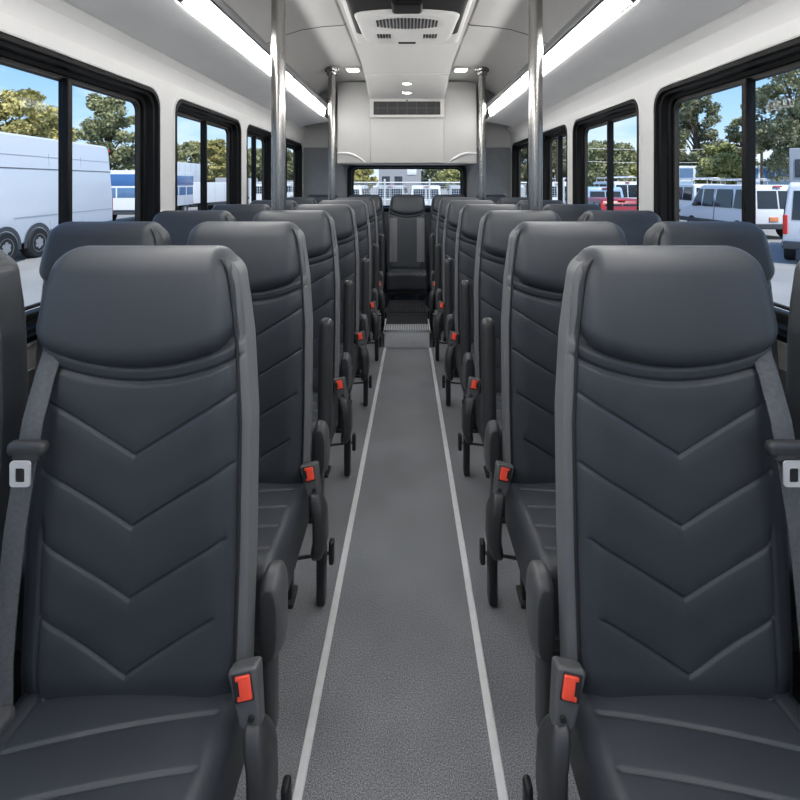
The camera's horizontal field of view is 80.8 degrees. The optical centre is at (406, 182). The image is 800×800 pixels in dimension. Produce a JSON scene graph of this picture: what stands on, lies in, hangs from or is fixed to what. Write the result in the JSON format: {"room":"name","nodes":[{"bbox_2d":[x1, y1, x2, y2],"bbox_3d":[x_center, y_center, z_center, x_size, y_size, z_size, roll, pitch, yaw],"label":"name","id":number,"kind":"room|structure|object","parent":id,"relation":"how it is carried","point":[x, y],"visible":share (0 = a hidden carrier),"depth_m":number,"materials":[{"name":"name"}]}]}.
{"room":"vehicle interior","nodes":[
{"label":"vehicle interior","id":0,"kind":"room"},
{"bbox_2d":[0,0,307,397],"bbox_3d":[-1.433,0.450,2.300,0.175,2.800,8.400,0,0,0],"label":"wall","id":1,"kind":"structure","parent":0,"point":[58,26],"depth_m":2.50,"materials":[{"name":"white plastic"}]},
{"bbox_2d":[0,31,159,342],"bbox_3d":[-1.465,0.035,2.050,0.106,1.128,1.298,0,0,0],"label":"window","id":2,"kind":"structure","parent":1,"relation":"in","point":[16,53],"depth_m":2.05,"materials":[{"name":"black rubber"}]},
{"bbox_2d":[63,0,327,126],"bbox_3d":[-1.167,-0.961,2.100,0.465,0.478,7.900,0,0,0],"label":"light strip","id":3,"kind":"object","parent":1,"relation":"attached to","point":[168,27],"depth_m":2.64,"materials":[{"name":"grey plastic"}]},
{"bbox_2d":[175,99,241,209],"bbox_3d":[-1.465,0.035,3.445,0.106,1.128,1.148,0,0,0],"label":"window","id":4,"kind":"structure","parent":1,"relation":"in","point":[185,109],"depth_m":3.60,"materials":[{"name":"black rubber"}]},
{"bbox_2d":[247,125,270,203],"bbox_3d":[-1.465,0.035,4.565,0.106,1.128,0.828,0,0,0],"label":"window","id":5,"kind":"structure","parent":1,"relation":"in","point":[254,132],"depth_m":4.81,"materials":[{"name":"black metal"}]},
{"bbox_2d":[286,138,301,196],"bbox_3d":[-1.465,0.035,5.730,0.106,1.128,1.218,0,0,0],"label":"window","id":6,"kind":"structure","parent":1,"relation":"in","point":[295,146],"depth_m":6.28,"materials":[{"name":"black rubber"}]},
{"bbox_2d":[13,292,799,799],"bbox_3d":[0.000,1.560,2.300,3.040,0.120,8.400,0,0,0],"label":"floor","id":7,"kind":"structure","parent":0,"point":[401,713],"depth_m":1.57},
{"bbox_2d":[0,249,27,650],"bbox_3d":[-1.150,0.825,0.875,0.492,1.351,0.580,0,0,0],"label":"seat","id":8,"kind":"object","parent":7,"relation":"on","point":[13,331],"visible":0.56,"depth_m":1.09,"materials":[{"name":"grey leather"}]},
{"bbox_2d":[15,221,170,650],"bbox_3d":[-1.135,0.825,1.575,0.492,1.351,0.580,0,0,0],"label":"seat","id":9,"kind":"object","parent":7,"relation":"on","point":[65,237],"visible":0.08,"depth_m":1.74,"materials":[{"name":"grey leather"}]},
{"bbox_2d":[15,521,27,639],"bbox_3d":[-1.135,1.162,1.530,0.492,0.236,0.490,0,0,0],"label":"cushion","id":10,"kind":"object","parent":9,"relation":"on","point":[19,627],"depth_m":1.28,"materials":[{"name":"leather"}]},
{"bbox_2d":[0,245,291,799],"bbox_3d":[-0.558,0.825,0.885,0.602,1.351,0.600,0,0,0],"label":"seat","id":11,"kind":"object","parent":7,"relation":"on","point":[134,467],"visible":1,"depth_m":1.01,"materials":[{"name":"grey leather"}]},
{"bbox_2d":[0,691,243,799],"bbox_3d":[-0.594,1.162,0.830,0.492,0.236,0.490,0,0,0],"label":"cushion","id":12,"kind":"object","parent":11,"relation":"on","point":[55,745],"depth_m":0.90,"materials":[{"name":"black leather"}]},
{"bbox_2d":[152,210,235,244],"bbox_3d":[-1.140,0.825,2.310,0.492,1.351,0.580,0,0,0],"label":"seat","id":13,"kind":"object","parent":7,"relation":"on","point":[179,224],"visible":0.19,"depth_m":2.48,"materials":[{"name":"grey leather"}]},
{"bbox_2d":[211,204,270,220],"bbox_3d":[-1.145,0.825,3.060,0.492,1.351,0.580,0,0,0],"label":"seat","id":14,"kind":"object","parent":7,"relation":"on","point":[241,212],"visible":0.08,"depth_m":3.23,"materials":[{"name":"grey leather"}]},
{"bbox_2d":[187,221,334,656],"bbox_3d":[-0.560,0.825,1.598,0.584,1.351,0.626,0,0,0],"label":"seat","id":15,"kind":"object","parent":7,"relation":"on","point":[274,254],"visible":0.5,"depth_m":1.71,"materials":[{"name":"grey leather"}]},
{"bbox_2d":[254,483,308,639],"bbox_3d":[-0.606,1.162,1.530,0.492,0.236,0.490,0,0,0],"label":"cushion","id":16,"kind":"object","parent":15,"relation":"on","point":[283,508],"depth_m":1.50,"materials":[{"name":"black leather"}]},
{"bbox_2d":[250,200,297,209],"bbox_3d":[-1.150,0.825,3.860,0.492,1.351,0.580,0,0,0],"label":"seat","id":17,"kind":"object","parent":7,"relation":"on","point":[290,204],"visible":0.08,"depth_m":4.05,"materials":[{"name":"grey leather"}]},
{"bbox_2d":[271,0,285,209],"bbox_3d":[-0.737,0.112,2.695,0.160,2.775,0.160,0,0,0],"label":"pole","id":18,"kind":"object","parent":7,"relation":"on","point":[278,7],"visible":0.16,"depth_m":2.66,"materials":[{"name":"metal"}]},
{"bbox_2d":[286,197,316,204],"bbox_3d":[-1.150,0.825,4.680,0.492,1.351,0.580,0,0,0],"label":"seat","id":19,"kind":"object","parent":7,"relation":"on","point":[299,200],"visible":0.05,"depth_m":4.86,"materials":[{"name":"grey leather"}]},
{"bbox_2d":[253,210,355,523],"bbox_3d":[-0.560,0.825,2.333,0.584,1.351,0.626,0,0,0],"label":"seat","id":20,"kind":"object","parent":7,"relation":"on","point":[318,227],"visible":0.3,"depth_m":2.46,"materials":[{"name":"leather"}]},
{"bbox_2d":[311,392,337,461],"bbox_3d":[-0.606,1.162,2.265,0.492,0.236,0.490,0,0,0],"label":"cushion","id":21,"kind":"object","parent":20,"relation":"on","point":[315,394],"depth_m":2.30,"materials":[{"name":"black leather"}]},
{"bbox_2d":[307,195,337,203],"bbox_3d":[-1.070,0.825,5.790,0.492,1.351,0.580,0,0,0],"label":"seat","id":22,"kind":"object","parent":7,"relation":"on","point":[318,198],"visible":0.02,"depth_m":5.96,"materials":[{"name":"grey leather"}]},
{"bbox_2d":[325,67,338,199],"bbox_3d":[-0.825,0.119,5.170,0.160,2.762,0.160,0,0,0],"label":"pole","id":23,"kind":"object","parent":7,"relation":"on","point":[332,72],"visible":0.62,"depth_m":5.14,"materials":[{"name":"metal"}]},
{"bbox_2d":[293,204,371,432],"bbox_3d":[-0.532,0.825,3.083,0.584,1.351,0.626,0,0,0],"label":"seat","id":24,"kind":"object","parent":7,"relation":"on","point":[343,215],"visible":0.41,"depth_m":3.21,"materials":[{"name":"leather"}]},
{"bbox_2d":[339,343,357,394],"bbox_3d":[-0.578,1.162,3.015,0.492,0.236,0.490,0,0,0],"label":"cushion","id":25,"kind":"object","parent":24,"relation":"on","point":[355,361],"depth_m":2.98,"materials":[{"name":"black leather"}]},
{"bbox_2d":[292,348,385,799],"bbox_3d":[-0.252,1.498,1.885,0.025,0.004,4.772,0,0,1],"label":"trim","id":26,"kind":"structure","parent":7,"relation":"on","point":[313,714],"depth_m":1.56,"materials":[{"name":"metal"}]},
{"bbox_2d":[318,200,381,377],"bbox_3d":[-0.510,0.825,3.883,0.584,1.351,0.626,0,0,0],"label":"seat","id":27,"kind":"object","parent":7,"relation":"on","point":[360,208],"visible":0.27,"depth_m":4.01,"materials":[{"name":"leather"}]},
{"bbox_2d":[358,311,370,348],"bbox_3d":[-0.556,1.162,3.815,0.492,0.236,0.490,0,0,0],"label":"cushion","id":28,"kind":"object","parent":27,"relation":"on","point":[369,326],"depth_m":3.88,"materials":[{"name":"black leather"}]},
{"bbox_2d":[334,197,386,341],"bbox_3d":[-0.502,0.825,4.703,0.584,1.351,0.626,0,0,0],"label":"seat","id":29,"kind":"object","parent":7,"relation":"on","point":[368,201],"visible":0.27,"depth_m":4.84,"materials":[{"name":"leather"}]},
{"bbox_2d":[349,195,384,309],"bbox_3d":[-0.530,0.825,5.790,0.492,1.351,0.580,0,0,0],"label":"seat","id":30,"kind":"object","parent":7,"relation":"on","point":[377,199],"visible":0.17,"depth_m":5.95,"materials":[{"name":"grey leather"}]},
{"bbox_2d":[386,195,427,299],"bbox_3d":[0.000,0.825,5.790,0.492,1.351,0.580,0,0,0],"label":"seat","id":31,"kind":"object","parent":7,"relation":"on","point":[406,274],"visible":0.99,"depth_m":5.92,"materials":[{"name":"grey leather"}]},
{"bbox_2d":[386,268,427,290],"bbox_3d":[0.000,1.162,5.745,0.492,0.236,0.490,0,0,0],"label":"cushion","id":32,"kind":"object","parent":31,"relation":"on","point":[397,279],"depth_m":5.50,"materials":[{"name":"black leather"}]},
{"bbox_2d":[383,300,430,347],"bbox_3d":[0.000,1.421,4.832,0.430,0.159,1.136,0,0,0],"label":"step","id":33,"kind":"structure","parent":7,"relation":"on","point":[406,325],"depth_m":4.43,"materials":[{"name":"metal"}]},
{"bbox_2d":[429,195,464,309],"bbox_3d":[0.530,0.825,5.790,0.492,1.351,0.580,0,0,0],"label":"seat","id":34,"kind":"object","parent":7,"relation":"on","point":[436,199],"visible":0.13,"depth_m":5.95,"materials":[{"name":"grey leather"}]},
{"bbox_2d":[427,197,479,341],"bbox_3d":[0.502,0.825,4.703,0.584,1.351,0.626,0,0,0],"label":"seat","id":35,"kind":"object","parent":7,"relation":"on","point":[445,201],"visible":0.3,"depth_m":4.84,"materials":[{"name":"leather"}]},
{"bbox_2d":[432,200,495,377],"bbox_3d":[0.510,0.825,3.883,0.584,1.351,0.626,0,0,0],"label":"seat","id":36,"kind":"object","parent":7,"relation":"on","point":[453,208],"visible":0.27,"depth_m":4.01,"materials":[{"name":"leather"}]},
{"bbox_2d":[443,311,455,348],"bbox_3d":[0.556,1.162,3.815,0.492,0.236,0.490,0,0,0],"label":"cushion","id":37,"kind":"object","parent":36,"relation":"on","point":[444,326],"depth_m":3.88,"materials":[{"name":"black leather"}]},
{"bbox_2d":[429,348,508,799],"bbox_3d":[0.229,1.498,1.885,0.025,0.004,4.770,0,0,0],"label":"trim","id":38,"kind":"structure","parent":7,"relation":"on","point":[502,792],"depth_m":1.56,"materials":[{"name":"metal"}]},
{"bbox_2d":[442,204,520,432],"bbox_3d":[0.532,0.825,3.083,0.584,1.351,0.626,0,0,0],"label":"seat","id":39,"kind":"object","parent":7,"relation":"on","point":[470,215],"visible":0.35,"depth_m":3.21,"materials":[{"name":"leather"}]},
{"bbox_2d":[456,343,474,394],"bbox_3d":[0.578,1.162,3.015,0.492,0.236,0.490,0,0,0],"label":"cushion","id":40,"kind":"object","parent":39,"relation":"on","point":[458,362],"depth_m":2.98,"materials":[{"name":"black leather"}]},
{"bbox_2d":[475,67,488,199],"bbox_3d":[0.825,0.119,5.170,0.160,2.762,0.160,0,0,0],"label":"pole","id":41,"kind":"object","parent":7,"relation":"on","point":[481,72],"visible":0.64,"depth_m":5.14,"materials":[{"name":"metal"}]},
{"bbox_2d":[476,195,506,203],"bbox_3d":[1.070,0.825,5.790,0.492,1.351,0.580,0,0,0],"label":"seat","id":42,"kind":"object","parent":7,"relation":"on","point":[495,198],"visible":0.07,"depth_m":5.96,"materials":[{"name":"grey leather"}]},
{"bbox_2d":[458,210,560,523],"bbox_3d":[0.560,0.825,2.333,0.584,1.351,0.626,0,0,0],"label":"seat","id":43,"kind":"object","parent":7,"relation":"on","point":[495,227],"visible":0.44,"depth_m":2.46,"materials":[{"name":"leather"}]},
{"bbox_2d":[476,392,502,461],"bbox_3d":[0.606,1.162,2.265,0.492,0.236,0.490,0,0,0],"label":"cushion","id":44,"kind":"object","parent":43,"relation":"on","point":[478,394],"depth_m":2.30,"materials":[{"name":"black leather"}]},
{"bbox_2d":[497,197,527,204],"bbox_3d":[1.150,0.825,4.680,0.492,1.351,0.580,0,0,0],"label":"seat","id":45,"kind":"object","parent":7,"relation":"on","point":[504,200],"visible":0.06,"depth_m":4.86,"materials":[{"name":"grey leather"}]},
{"bbox_2d":[528,0,542,209],"bbox_3d":[0.737,0.112,2.695,0.160,2.775,0.160,0,0,0],"label":"pole","id":46,"kind":"object","parent":7,"relation":"on","point":[535,7],"visible":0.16,"depth_m":2.66,"materials":[{"name":"metal"}]},
{"bbox_2d":[516,200,563,209],"bbox_3d":[1.150,0.825,3.860,0.492,1.351,0.580,0,0,0],"label":"seat","id":47,"kind":"object","parent":7,"relation":"on","point":[523,204],"visible":0.02,"depth_m":4.05,"materials":[{"name":"grey leather"}]},
{"bbox_2d":[479,221,626,656],"bbox_3d":[0.560,0.825,1.598,0.584,1.351,0.626,0,0,0],"label":"seat","id":48,"kind":"object","parent":7,"relation":"on","point":[539,254],"visible":0.45,"depth_m":1.71,"materials":[{"name":"grey leather"}]},
{"bbox_2d":[505,483,559,639],"bbox_3d":[0.606,1.162,1.530,0.492,0.236,0.490,0,0,0],"label":"cushion","id":49,"kind":"object","parent":48,"relation":"on","point":[530,508],"depth_m":1.50,"materials":[{"name":"black leather"}]},
{"bbox_2d":[543,204,602,220],"bbox_3d":[1.145,0.825,3.060,0.492,1.351,0.580,0,0,0],"label":"seat","id":50,"kind":"object","parent":7,"relation":"on","point":[567,212],"visible":0.08,"depth_m":3.23,"materials":[{"name":"grey leather"}]},
{"bbox_2d":[578,210,661,244],"bbox_3d":[1.140,0.825,2.310,0.492,1.351,0.580,0,0,0],"label":"seat","id":51,"kind":"object","parent":7,"relation":"on","point":[634,224],"visible":0.15,"depth_m":2.48,"materials":[{"name":"grey leather"}]},
{"bbox_2d":[522,245,799,799],"bbox_3d":[0.558,0.825,0.885,0.602,1.351,0.600,0,0,0],"label":"seat","id":52,"kind":"object","parent":7,"relation":"on","point":[677,450],"visible":1,"depth_m":1.01,"materials":[{"name":"grey leather"}]},
{"bbox_2d":[570,691,799,799],"bbox_3d":[0.594,1.162,0.830,0.492,0.236,0.490,0,0,0],"label":"cushion","id":53,"kind":"object","parent":52,"relation":"on","point":[626,745],"depth_m":0.90,"materials":[{"name":"black leather"}]},
{"bbox_2d":[643,221,798,650],"bbox_3d":[1.135,0.825,1.575,0.492,1.351,0.580,0,0,0],"label":"seat","id":54,"kind":"object","parent":7,"relation":"on","point":[748,237],"visible":0.17,"depth_m":1.74,"materials":[{"name":"grey leather"}]},
{"bbox_2d":[786,521,798,639],"bbox_3d":[1.135,1.162,1.530,0.492,0.236,0.490,0,0,0],"label":"cushion","id":55,"kind":"object","parent":54,"relation":"on","point":[794,627],"depth_m":1.28,"materials":[{"name":"black leather"}]},
{"bbox_2d":[786,260,799,650],"bbox_3d":[1.150,0.825,0.875,0.492,1.351,0.580,0,0,0],"label":"seat","id":56,"kind":"object","parent":7,"relation":"on","point":[793,331],"visible":0.39,"depth_m":1.11,"materials":[{"name":"grey leather"}]},
{"bbox_2d":[224,0,589,94],"bbox_3d":[0.000,-1.105,2.300,3.040,0.490,8.400,0,0,0],"label":"ceiling","id":57,"kind":"structure","parent":0,"point":[319,34],"depth_m":4.02,"materials":[{"name":"grey plastic"}]},
{"bbox_2d":[341,0,472,43],"bbox_3d":[0.000,-1.256,3.520,0.910,0.127,1.420,0,0,0],"label":"air conditioner","id":58,"kind":"object","parent":57,"relation":"attached to","point":[371,21],"visible":1,"depth_m":3.46,"materials":[{"name":"white plastic"}]},
{"bbox_2d":[369,16,444,29],"bbox_3d":[0.000,-1.203,3.530,0.560,0.012,0.300,0,0,0],"label":"grille","id":59,"kind":"object","parent":58,"relation":"attached to","point":[375,22],"depth_m":3.52,"materials":[{"name":"white plastic"}]},
{"bbox_2d":[357,43,456,100],"bbox_3d":[0.000,-1.167,5.105,0.940,0.304,1.510,0,0,0],"label":"ceiling panel","id":60,"kind":"object","parent":57,"relation":"attached to","point":[385,66],"visible":1,"depth_m":5.03,"materials":[{"name":"grey plastic"}]},
{"bbox_2d":[303,93,510,291],"bbox_3d":[0.000,0.070,6.485,2.840,2.860,0.150,0,0,0],"label":"wall","id":61,"kind":"structure","parent":0,"point":[315,139],"depth_m":6.44,"materials":[{"name":"grey plastic"}]},
{"bbox_2d":[337,82,476,164],"bbox_3d":[0.000,-0.760,6.145,1.760,1.040,0.530,0,0,0],"label":"bulkhead","id":62,"kind":"object","parent":61,"relation":"attached to","point":[362,139],"visible":0.87,"depth_m":5.91,"materials":[{"name":"white plastic"}]},
{"bbox_2d":[370,99,443,117],"bbox_3d":[0.000,-0.930,5.856,0.930,0.240,0.059,0,0,0],"label":"air vent","id":63,"kind":"object","parent":62,"relation":"attached to","point":[379,108],"visible":1,"depth_m":5.83,"materials":[{"name":"plastic"}]},
{"bbox_2d":[347,165,466,211],"bbox_3d":[0.000,0.060,6.455,1.630,0.660,0.082,0,0,0],"label":"window","id":64,"kind":"structure","parent":61,"relation":"in","point":[352,168],"depth_m":6.42,"materials":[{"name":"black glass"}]},
{"bbox_2d":[506,0,799,397],"bbox_3d":[1.433,0.450,2.300,0.175,2.800,8.400,0,0,0],"label":"wall","id":65,"kind":"structure","parent":0,"point":[755,26],"depth_m":2.50,"materials":[{"name":"white plastic"}]},
{"bbox_2d":[512,138,527,196],"bbox_3d":[1.465,0.035,5.730,0.106,1.128,1.218,0,0,0],"label":"window","id":66,"kind":"structure","parent":65,"relation":"in","point":[518,146],"depth_m":6.28,"materials":[{"name":"black metal"}]},
{"bbox_2d":[543,125,566,203],"bbox_3d":[1.465,0.035,4.565,0.106,1.128,0.828,0,0,0],"label":"window","id":67,"kind":"structure","parent":65,"relation":"in","point":[559,132],"depth_m":4.81,"materials":[{"name":"black rubber"}]},
{"bbox_2d":[572,99,638,209],"bbox_3d":[1.465,0.035,3.445,0.106,1.128,1.148,0,0,0],"label":"window","id":68,"kind":"structure","parent":65,"relation":"in","point":[628,109],"depth_m":3.60,"materials":[{"name":"black metal"}]},
{"bbox_2d":[486,0,750,126],"bbox_3d":[1.167,-0.961,2.100,0.465,0.478,7.900,0,0,0],"label":"ceiling light","id":69,"kind":"object","parent":65,"relation":"attached to","point":[645,27],"depth_m":2.64,"materials":[{"name":"grey plastic"}]},
{"bbox_2d":[654,36,799,342],"bbox_3d":[1.465,0.035,2.050,0.106,1.128,1.298,0,0,0],"label":"window","id":70,"kind":"structure","parent":65,"relation":"in","point":[784,57],"depth_m":2.15,"materials":[{"name":"black metal"}]},
{"label":"outside","id":71,"kind":"structure","parent":0,"visible":0},
{"bbox_2d":[14,187,799,311],"bbox_3d":[0.000,2.200,80.000,280.000,0.200,280.000,0,0,0],"label":"ground","id":72,"kind":"structure","parent":71,"point":[31,280],"depth_m":11.15,"materials":[{"name":"grey asphalt"}]},
{"bbox_2d":[0,87,57,137],"bbox_3d":[-21.583,-1.592,25.932,5.056,7.395,4.994,0,0,0],"label":"tree","id":73,"kind":"object","parent":72,"relation":"on","point":[12,103],"visible":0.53,"depth_m":25.39,"materials":[{"name":"green plant"}]},
{"bbox_2d":[0,132,112,258],"bbox_3d":[-11.459,0.390,12.452,2.720,3.420,9.613,0,0,-5],"label":"cargo van","id":74,"kind":"object","parent":72,"relation":"on","point":[28,164],"visible":0.9,"depth_m":13.34,"materials":[{"name":"white paint"}]},
{"bbox_2d":[48,120,76,141],"bbox_3d":[-23.948,-1.228,31.987,3.238,6.668,2.701,0,0,23],"label":"tree","id":75,"kind":"object","parent":72,"relation":"on","point":[54,131],"visible":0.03,"depth_m":31.17,"materials":[{"name":"green plant"}]},
{"bbox_2d":[73,93,134,169],"bbox_3d":[-24.257,-2.609,38.011,5.091,9.430,5.984,0,0,0],"label":"tree","id":76,"kind":"object","parent":72,"relation":"on","point":[105,108],"visible":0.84,"depth_m":37.02,"materials":[{"name":"green plant"}]},
{"bbox_2d":[110,170,192,220],"bbox_3d":[-15.077,0.725,27.477,2.424,2.750,7.050,0,0,-4],"label":"bus","id":77,"kind":"object","parent":72,"relation":"on","point":[122,181],"visible":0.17,"depth_m":24.05,"materials":[{"name":"white paint"}]},
{"bbox_2d":[177,162,199,181],"bbox_3d":[-19.660,0.200,38.474,2.680,3.800,7.132,0,0,0],"label":"box truck","id":78,"kind":"object","parent":72,"relation":"on","point":[182,167],"visible":0.02,"depth_m":40.15,"materials":[{"name":"white paint"}]},
{"bbox_2d":[177,142,212,175],"bbox_3d":[-23.080,-1.103,48.029,5.483,6.417,5.744,0,0,0],"label":"tree","id":79,"kind":"object","parent":72,"relation":"on","point":[188,150],"visible":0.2,"depth_m":47.63,"materials":[{"name":"green plant"}]},
{"bbox_2d":[177,182,225,209],"bbox_3d":[-15.070,1.025,35.199,2.216,2.150,6.540,0,0,8],"label":"trailer","id":80,"kind":"object","parent":72,"relation":"on","point":[216,191],"visible":0.27,"depth_m":34.11,"materials":[{"name":"white paint"}]},
{"bbox_2d":[189,138,225,181],"bbox_3d":[-22.895,-1.545,54.228,5.421,7.301,5.754,0,0,0],"label":"tree","id":81,"kind":"object","parent":72,"relation":"on","point":[215,152],"visible":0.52,"depth_m":53.11,"materials":[{"name":"green plant"}]},
{"bbox_2d":[248,148,261,183],"bbox_3d":[-20.847,-1.431,65.968,6.300,7.073,6.609,0,0,32],"label":"tree","id":82,"kind":"object","parent":72,"relation":"on","point":[258,150],"visible":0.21,"depth_m":64.19,"materials":[{"name":"green plant"}]},
{"bbox_2d":[287,149,292,181],"bbox_3d":[-19.528,-1.917,79.824,8.146,8.044,7.632,0,0,0],"label":"tree","id":83,"kind":"object","parent":72,"relation":"on","point":[289,153],"visible":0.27,"depth_m":77.75,"materials":[{"name":"green plant"}]},
{"bbox_2d":[354,185,369,194],"bbox_3d":[-3.411,1.125,29.538,2.300,1.950,5.320,0,0,2],"label":"van","id":84,"kind":"object","parent":72,"relation":"on","point":[359,190],"visible":0.02,"depth_m":27.31,"materials":[{"name":"white paint"}]},
{"bbox_2d":[354,169,378,189],"bbox_3d":[-7.724,-0.768,71.667,6.842,5.748,6.992,0,0,0],"label":"tree","id":85,"kind":"object","parent":72,"relation":"on","point":[360,175],"visible":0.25,"depth_m":70.08,"materials":[{"name":"green plant"}]},
{"bbox_2d":[376,185,409,203],"bbox_3d":[-0.944,1.125,32.536,2.300,1.950,5.320,0,0,3],"label":"van","id":86,"kind":"object","parent":72,"relation":"on","point":[389,190],"visible":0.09,"depth_m":30.05,"materials":[{"name":"grey paint"}]},
{"bbox_2d":[379,169,420,193],"bbox_3d":[-0.894,-0.287,63.000,5.800,4.775,6.400,0,0,0],"label":"building","id":87,"kind":"structure","parent":72,"relation":"on","point":[391,175],"depth_m":60.01,"materials":[{"name":"concrete"}]},
{"bbox_2d":[249,179,564,204],"bbox_3d":[0.000,0.960,21.000,14.090,2.280,0.086,0,0,0],"label":"wire fence","id":88,"kind":"object","parent":72,"relation":"on","point":[384,182],"visible":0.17,"depth_m":21.02,"materials":[{"name":"metal"}]},
{"bbox_2d":[410,185,441,203],"bbox_3d":[1.169,1.125,30.540,2.300,1.950,5.320,0,0,1],"label":"van","id":89,"kind":"object","parent":72,"relation":"on","point":[415,190],"visible":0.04,"depth_m":28.05,"materials":[{"name":"white paint"}]},
{"bbox_2d":[421,169,445,189],"bbox_3d":[4.618,-1.027,72.674,7.058,6.266,6.802,0,0,27],"label":"tree","id":90,"kind":"object","parent":72,"relation":"on","point":[432,173],"visible":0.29,"depth_m":70.95,"materials":[{"name":"green plant"}]},
{"bbox_2d":[437,169,459,189],"bbox_3d":[6.612,-0.495,56.160,5.921,5.201,5.310,0,0,0],"label":"tree","id":91,"kind":"object","parent":72,"relation":"on","point":[450,175],"visible":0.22,"depth_m":54.38,"materials":[{"name":"green plant"}]},
{"bbox_2d":[444,185,459,194],"bbox_3d":[3.639,1.125,31.537,2.300,1.950,5.320,0,0,3],"label":"van","id":92,"kind":"object","parent":72,"relation":"on","point":[453,190],"visible":0.04,"depth_m":29.09,"materials":[{"name":"grey paint"}]},
{"bbox_2d":[521,148,526,194],"bbox_3d":[15.203,-1.665,59.794,6.991,7.541,6.592,0,0,0],"label":"tree","id":93,"kind":"object","parent":72,"relation":"on","point":[523,151],"visible":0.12,"depth_m":58.76,"materials":[{"name":"green plant"}]},
{"bbox_2d":[526,137,588,181],"bbox_3d":[16.091,-1.479,49.622,7.221,7.169,6.080,0,0,-39],"label":"tree","id":94,"kind":"object","parent":72,"relation":"on","point":[564,138],"visible":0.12,"depth_m":48.36,"materials":[{"name":"green plant"}]},
{"bbox_2d":[565,187,623,203],"bbox_3d":[10.020,1.150,25.839,2.300,1.900,4.920,0,0,2],"label":"van","id":95,"kind":"object","parent":72,"relation":"on","point":[592,191],"visible":0.09,"depth_m":23.57,"materials":[{"name":"blue paint"}]},
{"bbox_2d":[588,140,636,186],"bbox_3d":[18.235,-1.032,43.988,5.762,6.276,5.232,0,0,38],"label":"tree","id":96,"kind":"object","parent":72,"relation":"on","point":[596,169],"visible":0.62,"depth_m":42.47,"materials":[{"name":"green plant"}]},
{"bbox_2d":[588,197,636,209],"bbox_3d":[8.915,1.375,21.039,2.140,1.450,3.720,0,0,2],"label":"car","id":97,"kind":"object","parent":72,"relation":"on","point":[620,203],"visible":0.14,"depth_m":19.37,"materials":[{"name":"red paint"}]},
{"bbox_2d":[592,176,636,198],"bbox_3d":[14.577,0.817,33.540,2.300,2.566,5.320,0,0,0],"label":"van","id":98,"kind":"object","parent":72,"relation":"on","point":[629,188],"visible":0.15,"depth_m":31.09,"materials":[{"name":"white paint"}]},
{"bbox_2d":[615,153,636,180],"bbox_3d":[24.235,-0.715,50.049,5.629,5.640,5.131,0,0,0],"label":"tree","id":99,"kind":"object","parent":72,"relation":"on","point":[633,171],"visible":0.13,"depth_m":48.29,"materials":[{"name":"green plant"}]},
{"bbox_2d":[556,117,762,184],"bbox_3d":[20.150,-1.600,37.500,16.520,7.400,0.209,0,0,0],"label":"power line","id":100,"kind":"object","parent":72,"relation":"on","point":[761,152],"visible":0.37,"depth_m":37.47,"materials":[{"name":"metal"}]},
{"bbox_2d":[679,177,723,211],"bbox_3d":[17.009,0.892,28.534,2.300,2.416,5.320,0,0,4],"label":"van","id":101,"kind":"object","parent":72,"relation":"on","point":[687,192],"visible":0.12,"depth_m":26.72,"materials":[{"name":"white paint"}]},
{"bbox_2d":[679,94,729,165],"bbox_3d":[28.358,-3.354,46.338,6.185,10.920,5.225,0,0,-3],"label":"tree","id":102,"kind":"object","parent":72,"relation":"on","point":[688,116],"visible":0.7,"depth_m":45.42,"materials":[{"name":"green plant"}]},
{"bbox_2d":[693,141,741,184],"bbox_3d":[23.132,-0.505,34.536,4.048,5.220,3.988,0,0,16],"label":"tree","id":103,"kind":"object","parent":72,"relation":"on","point":[726,164],"visible":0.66,"depth_m":34.04,"materials":[{"name":"green plant"}]},
{"bbox_2d":[680,185,788,237],"bbox_3d":[13.679,1.085,19.540,2.300,2.030,4.720,0,0,0],"label":"van","id":104,"kind":"object","parent":72,"relation":"on","point":[711,202],"visible":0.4,"depth_m":18.37,"materials":[{"name":"white paint"}]},
{"bbox_2d":[711,178,767,184],"bbox_3d":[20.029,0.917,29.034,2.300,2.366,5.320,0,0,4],"label":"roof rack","id":105,"kind":"object","parent":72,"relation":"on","point":[737,180],"visible":0.07,"depth_m":28.34,"materials":[{"name":"white metal"}]},
{"bbox_2d":[724,116,771,165],"bbox_3d":[33.383,-2.315,46.504,4.955,8.841,4.569,0,0,0],"label":"tree","id":106,"kind":"object","parent":72,"relation":"on","point":[735,136],"visible":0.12,"depth_m":46.73,"materials":[{"name":"green plant"}]},
{"bbox_2d":[740,69,799,182],"bbox_3d":[25.072,-2.741,29.924,6.519,9.694,5.824,0,0,43],"label":"tree","id":107,"kind":"object","parent":72,"relation":"on","point":[780,128],"visible":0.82,"depth_m":29.85,"materials":[{"name":"green plant"}]},
{"bbox_2d":[782,182,799,259],"bbox_3d":[12.230,1.040,13.518,2.300,2.120,5.320,0,0,42],"label":"van","id":108,"kind":"object","parent":72,"relation":"on","point":[790,242],"visible":1,"depth_m":12.17,"materials":[{"name":"white paint"}]},
{"bbox_2d":[783,215,787,233],"bbox_3d":[9.851,1.080,12.243,0.100,0.500,0.100,0,0,42],"label":"tail light","id":109,"kind":"object","parent":108,"relation":"attached to","point":[785,217],"depth_m":12.20,"materials":[{"name":"red plastic"}]},
{"bbox_2d":[789,148,799,183],"bbox_3d":[20.728,0.275,23.092,2.680,3.650,8.132,0,0,43],"label":"box truck","id":110,"kind":"object","parent":72,"relation":"on","point":[794,153],"visible":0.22,"depth_m":20.87,"materials":[{"name":"grey paint"}]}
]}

